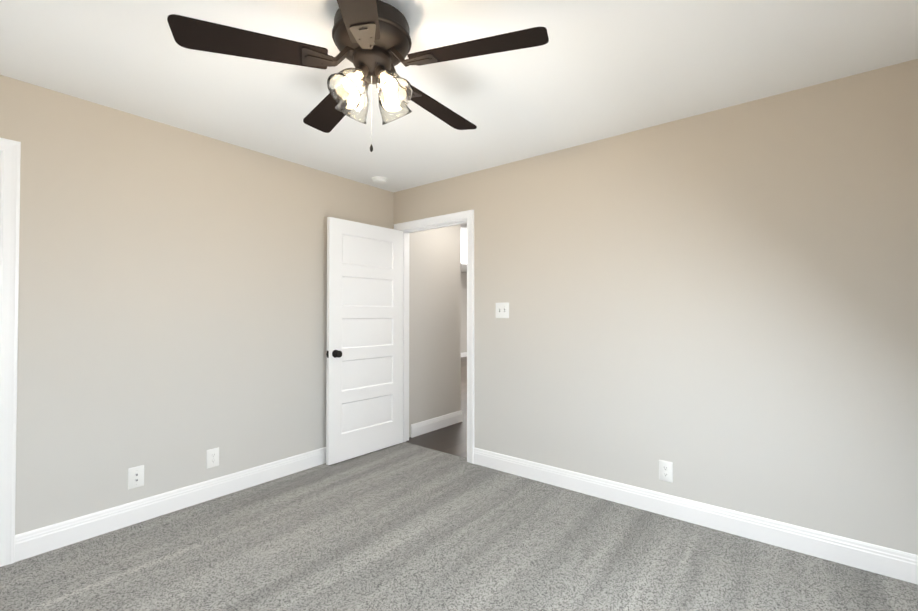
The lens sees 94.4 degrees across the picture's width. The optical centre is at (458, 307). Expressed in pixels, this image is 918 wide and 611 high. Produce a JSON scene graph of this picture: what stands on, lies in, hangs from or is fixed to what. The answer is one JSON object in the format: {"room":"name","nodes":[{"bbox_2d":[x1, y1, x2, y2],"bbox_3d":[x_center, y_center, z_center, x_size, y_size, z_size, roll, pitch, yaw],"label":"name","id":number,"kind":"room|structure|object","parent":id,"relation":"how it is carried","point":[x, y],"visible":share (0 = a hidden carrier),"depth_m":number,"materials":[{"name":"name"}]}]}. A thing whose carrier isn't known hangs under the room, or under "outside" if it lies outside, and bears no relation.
{"room":"empty bedroom","nodes":[
{"label":"empty bedroom","id":0,"kind":"room"},
{"bbox_2d":[0,75,460,534],"bbox_3d":[-1.766,0.079,3.348,0.805,2.440,4.735,-1,-1,38],"label":"wall","id":1,"kind":"structure","parent":0,"point":[172,312],"depth_m":2.68,"materials":[{"name":"paint"}]},
{"bbox_2d":[0,138,20,566],"bbox_3d":[-2.517,0.216,1.794,0.022,2.120,0.912,-1,-1,38],"label":"trim","id":2,"kind":"structure","parent":1,"relation":"attached to","point":[10,154],"depth_m":2.12,"materials":[{"name":"white wood"}]},
{"bbox_2d":[128,465,143,489],"bbox_3d":[-1.923,1.016,2.537,0.016,0.124,0.079,-1,-1,38],"label":"outlet","id":3,"kind":"object","parent":1,"relation":"attached to","point":[135,477],"visible":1,"depth_m":2.54,"materials":[{"name":"white plastic"}]},
{"bbox_2d":[206,447,218,468],"bbox_3d":[-1.662,1.020,2.875,0.007,0.124,0.079,-1,-1,38],"label":"outlet","id":4,"kind":"object","parent":1,"relation":"attached to","point":[213,457],"visible":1,"depth_m":2.87,"materials":[{"name":"white plastic"}]},
{"bbox_2d":[411,410,461,437],"bbox_3d":[-0.230,1.258,4.612,0.015,0.130,0.810,-1,-1,38],"label":"baseboard","id":5,"kind":"structure","parent":1,"relation":"attached to","point":[430,425],"depth_m":4.57,"materials":[{"name":"white wood"}]},
{"bbox_2d":[15,447,917,584],"bbox_3d":[-0.343,1.209,1.628,3.620,0.130,3.600,-1,-1,38],"label":"baseboard","id":6,"kind":"structure","parent":1,"relation":"attached to","point":[890,562],"depth_m":2.50,"materials":[{"name":"white wood"}]},
{"bbox_2d":[406,357,466,457],"bbox_3d":[0.388,1.388,8.093,5.500,0.029,7.350,-1,-1,38],"label":"floor","id":7,"kind":"structure","parent":0,"point":[451,439],"depth_m":4.33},
{"bbox_2d":[0,442,917,610],"bbox_3d":[-0.327,1.289,1.646,3.620,0.030,3.650,-1,-1,38],"label":"floor carpet","id":8,"kind":"object","parent":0,"point":[404,526],"visible":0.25,"depth_m":2.17,"materials":[{"name":"grey carpet"}]},
{"bbox_2d":[0,0,917,271],"bbox_3d":[0.237,-1.155,5.912,8.615,0.100,11.615,-1,-1,38],"label":"ceiling","id":9,"kind":"structure","parent":0,"point":[592,71],"depth_m":2.06,"materials":[{"name":"white paint"}]},
{"bbox_2d":[167,0,548,151],"bbox_3d":[-0.326,-0.883,1.727,1.328,0.564,1.289,-1,-1,38],"label":"fan","id":10,"kind":"object","parent":9,"relation":"hanging from","point":[372,41],"visible":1,"depth_m":1.59,"materials":[{"name":"brown wood"}]},
{"bbox_2d":[372,176,387,184],"bbox_3d":[-0.703,-1.115,3.766,0.140,0.041,0.140,-1,-1,38],"label":"smoke detector","id":11,"kind":"object","parent":9,"relation":"attached to","point":[378,180],"visible":1,"depth_m":3.72,"materials":[{"name":"white plastic"}]},
{"bbox_2d":[461,239,466,264],"bbox_3d":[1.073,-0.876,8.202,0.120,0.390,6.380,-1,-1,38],"label":"cabinet","id":12,"kind":"object","parent":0,"point":[463,251],"depth_m":6.86,"materials":[{"name":"white wood"}]},
{"bbox_2d":[461,272,466,352],"bbox_3d":[-1.512,0.178,10.233,0.115,2.440,6.610,-1,-1,38],"label":"wall","id":13,"kind":"structure","parent":0,"point":[463,311],"depth_m":12.23,"materials":[{"name":"grey paint"}]},
{"bbox_2d":[394,59,917,554],"bbox_3d":[0.855,0.074,3.065,3.735,2.440,0.115,-1,-1,38],"label":"wall","id":14,"kind":"structure","parent":0,"point":[718,307],"depth_m":2.46,"materials":[{"name":"paint"}]},
{"bbox_2d":[394,209,473,463],"bbox_3d":[-0.213,0.250,3.908,0.962,2.126,0.160,-1,-1,38],"label":"door frame","id":15,"kind":"structure","parent":14,"relation":"attached to","point":[468,215],"depth_m":3.72,"materials":[{"name":"white wood"}]},
{"bbox_2d":[326,217,402,464],"bbox_3d":[-0.814,0.278,3.793,0.169,2.030,0.825,-1,-1,40],"label":"entry door","id":16,"kind":"structure","parent":15,"relation":"attached to","point":[364,390],"depth_m":3.74,"materials":[{"name":"white wood"}]},
{"bbox_2d":[496,302,508,317],"bbox_3d":[0.341,0.026,3.389,0.125,0.124,0.017,-1,-1,38],"label":"light switch","id":17,"kind":"object","parent":14,"relation":"attached to","point":[502,310],"visible":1,"depth_m":3.39,"materials":[{"name":"white plastic"}]},
{"bbox_2d":[659,460,672,481],"bbox_3d":[1.281,1.017,2.637,0.079,0.124,0.007,-1,-1,38],"label":"outlet","id":18,"kind":"object","parent":14,"relation":"attached to","point":[665,470],"visible":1,"depth_m":2.63,"materials":[{"name":"white plastic"}]}
]}

